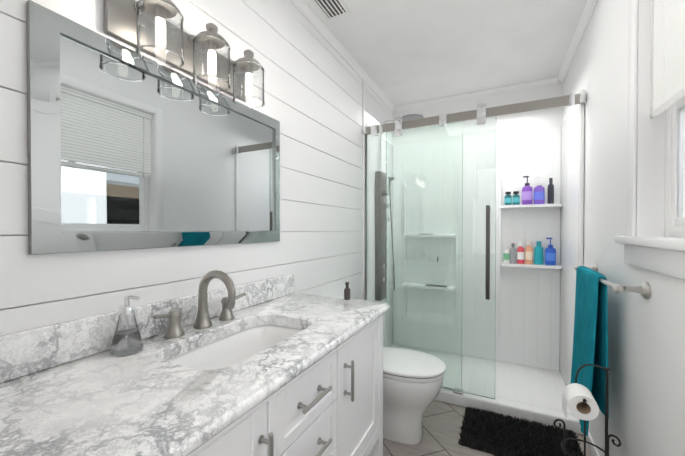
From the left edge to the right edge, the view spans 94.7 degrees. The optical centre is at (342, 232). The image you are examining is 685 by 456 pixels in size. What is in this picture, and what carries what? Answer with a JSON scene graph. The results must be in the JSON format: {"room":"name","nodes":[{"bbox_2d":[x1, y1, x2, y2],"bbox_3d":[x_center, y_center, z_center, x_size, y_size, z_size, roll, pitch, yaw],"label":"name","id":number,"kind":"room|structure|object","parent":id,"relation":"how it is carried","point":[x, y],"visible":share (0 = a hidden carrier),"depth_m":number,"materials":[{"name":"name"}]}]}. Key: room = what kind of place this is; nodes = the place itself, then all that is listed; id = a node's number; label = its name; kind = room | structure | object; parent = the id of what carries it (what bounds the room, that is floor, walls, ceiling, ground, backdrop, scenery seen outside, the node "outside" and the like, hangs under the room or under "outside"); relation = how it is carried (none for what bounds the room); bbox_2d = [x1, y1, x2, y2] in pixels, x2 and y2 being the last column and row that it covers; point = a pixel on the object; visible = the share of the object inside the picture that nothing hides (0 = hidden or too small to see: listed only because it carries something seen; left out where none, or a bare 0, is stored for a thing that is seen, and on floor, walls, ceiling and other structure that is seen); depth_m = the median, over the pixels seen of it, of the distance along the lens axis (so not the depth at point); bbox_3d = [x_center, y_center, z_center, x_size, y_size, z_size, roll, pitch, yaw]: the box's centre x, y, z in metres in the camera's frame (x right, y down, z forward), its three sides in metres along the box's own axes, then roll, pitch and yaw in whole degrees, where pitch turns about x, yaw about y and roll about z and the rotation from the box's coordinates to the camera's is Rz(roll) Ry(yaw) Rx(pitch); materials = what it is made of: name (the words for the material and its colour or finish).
{"room":"bathroom","nodes":[
{"label":"bathroom","id":0,"kind":"room"},
{"bbox_2d":[0,0,391,334],"bbox_3d":[-0.203,-0.025,1.938,0.120,2.450,3.180,0,1,27],"label":"wall","id":1,"kind":"structure","parent":0,"point":[313,92],"depth_m":1.39,"materials":[{"name":"paint"}]},
{"bbox_2d":[26,0,279,254],"bbox_3d":[-0.515,-0.246,1.143,0.030,0.588,0.923,0,1,27],"label":"mirror","id":2,"kind":"object","parent":1,"relation":"attached to","point":[127,148],"visible":0.96,"depth_m":0.92,"materials":[{"name":"silver metal"}]},
{"bbox_2d":[104,0,264,107],"bbox_3d":[-0.465,-0.602,1.079,0.174,0.202,0.540,0,1,27],"label":"sconce","id":3,"kind":"object","parent":1,"relation":"attached to","point":[147,27],"visible":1,"depth_m":1.02,"materials":[{"name":"clear glass"}]},
{"bbox_2d":[289,0,396,299],"bbox_3d":[-0.157,-0.023,1.850,0.040,2.450,3.053,0,1,27],"label":"crown molding","id":4,"kind":"structure","parent":1,"relation":"attached to","point":[306,11],"depth_m":2.47,"materials":[{"name":"paint"}]},
{"bbox_2d":[304,0,586,105],"bbox_3d":[0.041,-1.263,0.673,2.040,0.070,5.560,0,1,27],"label":"ceiling","id":5,"kind":"structure","parent":0,"point":[402,52],"depth_m":2.06,"materials":[{"name":"white paint"}]},
{"bbox_2d":[392,80,562,133],"bbox_3d":[1.179,-0.034,2.956,1.680,2.450,0.120,0,1,27],"label":"wall","id":6,"kind":"structure","parent":0,"point":[538,119],"depth_m":2.73,"materials":[{"name":"white paint"}]},
{"bbox_2d":[396,77,556,110],"bbox_3d":[1.143,-1.238,2.873,1.320,0.040,0.040,0,1,27],"label":"crown molding","id":7,"kind":"structure","parent":6,"relation":"attached to","point":[551,81],"depth_m":2.82,"materials":[{"name":"paint"}]},
{"bbox_2d":[383,400,590,455],"bbox_3d":[0.041,1.242,0.697,2.040,0.060,5.560,0,1,27],"label":"floor","id":8,"kind":"structure","parent":0,"point":[442,423],"depth_m":1.83,"materials":[{"name":"beige tile"}]},
{"bbox_2d":[0,270,389,455],"bbox_3d":[-0.291,0.668,1.021,0.544,1.082,1.210,0,1,27],"label":"bathroom vanity","id":9,"kind":"object","parent":8,"relation":"on","point":[276,366],"visible":1,"depth_m":0.79,"materials":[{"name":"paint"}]},
{"bbox_2d":[110,295,143,356],"bbox_3d":[-0.585,0.248,0.856,0.076,0.154,0.076,0,1,27],"label":"soap dispenser","id":10,"kind":"object","parent":9,"relation":"on","point":[127,340],"visible":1,"depth_m":0.84,"materials":[{"name":"clear glass"}]},
{"bbox_2d":[344,282,349,299],"bbox_3d":[0.022,0.277,1.498,0.030,0.083,0.030,0,1,27],"label":"bottle","id":11,"kind":"object","parent":9,"relation":"on","point":[347,293],"visible":1,"depth_m":1.49,"materials":[{"name":"black glass"}]},
{"bbox_2d":[350,298,445,444],"bbox_3d":[0.259,0.838,1.932,0.712,0.725,0.420,0,1,27],"label":"toilet","id":12,"kind":"object","parent":8,"relation":"on","point":[412,382],"visible":0.4,"depth_m":1.77,"materials":[{"name":"white ceramic"}]},
{"bbox_2d":[362,89,585,434],"bbox_3d":[0.962,0.105,2.523,1.434,2.180,0.845,0,1,27],"label":"shower","id":13,"kind":"object","parent":8,"relation":"on","point":[471,310],"visible":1,"depth_m":2.30,"materials":[{"name":"glass"}]},
{"bbox_2d":[503,245,509,262],"bbox_3d":[1.398,0.187,2.692,0.049,0.150,0.034,0,1,27],"label":"bottle","id":14,"kind":"object","parent":13,"relation":"in","point":[506,255],"visible":1,"depth_m":2.68,"materials":[{"name":"white plastic"}]},
{"bbox_2d":[504,192,511,204],"bbox_3d":[1.407,-0.285,2.683,0.055,0.115,0.043,0,1,27],"label":"bottle","id":15,"kind":"object","parent":13,"relation":"in","point":[508,199],"visible":0.83,"depth_m":2.67,"materials":[{"name":"teal glass"}]},
{"bbox_2d":[510,243,515,263],"bbox_3d":[1.443,0.177,2.669,0.048,0.170,0.034,0,1,27],"label":"bottle","id":16,"kind":"object","parent":13,"relation":"in","point":[513,254],"visible":1,"depth_m":2.66,"materials":[{"name":"grey plastic"}]},
{"bbox_2d":[512,191,519,204],"bbox_3d":[1.461,-0.285,2.656,0.055,0.115,0.043,0,1,27],"label":"bottle","id":17,"kind":"object","parent":13,"relation":"in","point":[516,199],"visible":0.94,"depth_m":2.64,"materials":[{"name":"teal glass"}]},
{"bbox_2d":[517,242,523,263],"bbox_3d":[1.492,0.173,2.645,0.053,0.180,0.037,0,1,27],"label":"bottle","id":18,"kind":"object","parent":13,"relation":"in","point":[520,254],"visible":1,"depth_m":2.63,"materials":[{"name":"red plastic"}]},
{"bbox_2d":[522,176,532,204],"bbox_3d":[1.532,-0.347,2.620,0.077,0.240,0.054,0,1,27],"label":"bottle","id":19,"kind":"object","parent":13,"relation":"in","point":[527,194],"visible":0.94,"depth_m":2.60,"materials":[{"name":"purple plastic"}]},
{"bbox_2d":[525,241,532,263],"bbox_3d":[1.546,0.168,2.618,0.057,0.190,0.040,0,1,27],"label":"bottle","id":20,"kind":"object","parent":13,"relation":"in","point":[528,254],"visible":1,"depth_m":2.60,"materials":[{"name":"orange plastic"}]},
{"bbox_2d":[534,241,542,264],"bbox_3d":[1.608,0.168,2.586,0.064,0.190,0.045,0,1,27],"label":"bottle","id":21,"kind":"object","parent":13,"relation":"in","point":[538,254],"visible":1,"depth_m":2.57,"materials":[{"name":"teal plastic"}]},
{"bbox_2d":[534,176,544,203],"bbox_3d":[1.608,-0.342,2.582,0.077,0.230,0.054,0,1,27],"label":"bottle","id":22,"kind":"object","parent":13,"relation":"in","point":[539,193],"visible":0.96,"depth_m":2.56,"materials":[{"name":"plastic"}]},
{"bbox_2d":[545,238,555,264],"bbox_3d":[1.680,0.153,2.550,0.077,0.220,0.054,0,1,27],"label":"bottle","id":23,"kind":"object","parent":13,"relation":"in","point":[550,254],"visible":1,"depth_m":2.53,"materials":[{"name":"blue plastic"}]},
{"bbox_2d":[548,178,553,203],"bbox_3d":[1.680,-0.332,2.546,0.044,0.210,0.031,0,1,27],"label":"bottle","id":24,"kind":"object","parent":13,"relation":"in","point":[550,193],"visible":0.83,"depth_m":2.53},
{"bbox_2d":[458,406,583,455],"bbox_3d":[1.010,1.171,1.818,0.627,0.059,0.410,0,1,27],"label":"shag rug","id":25,"kind":"object","parent":8,"relation":"on","point":[493,433],"visible":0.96,"depth_m":1.79,"materials":[{"name":"black fabric"}]},
{"bbox_2d":[553,364,621,455],"bbox_3d":[0.920,0.858,1.208,0.197,0.697,0.259,0,1,27],"label":"toilet paper stand","id":26,"kind":"object","parent":8,"relation":"on","point":[579,400],"visible":1,"depth_m":1.17,"materials":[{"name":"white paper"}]},
{"bbox_2d":[563,0,684,455],"bbox_3d":[1.164,-0.017,1.185,0.120,2.450,3.300,0,1,27],"label":"wall","id":27,"kind":"structure","parent":0,"point":[646,352],"depth_m":1.26,"materials":[{"name":"white paint"}]},
{"bbox_2d":[556,0,599,455],"bbox_3d":[1.093,-0.017,1.224,0.040,2.450,3.053,0,1,27],"label":"crown molding","id":28,"kind":"structure","parent":27,"relation":"attached to","point":[590,5],"depth_m":1.90,"materials":[{"name":"paint"}]},
{"bbox_2d":[570,263,650,435],"bbox_3d":[1.122,0.506,1.401,0.143,0.681,0.700,0,1,27],"label":"towel rail","id":29,"kind":"object","parent":27,"relation":"attached to","point":[590,340],"visible":0.9,"depth_m":1.34,"materials":[{"name":"teal fabric"}]},
{"bbox_2d":[615,0,684,279],"bbox_3d":[0.903,-0.410,0.709,0.156,1.075,1.180,0,1,27],"label":"window","id":30,"kind":"structure","parent":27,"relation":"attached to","point":[665,255],"depth_m":1.07,"materials":[{"name":"paint"}]}
]}

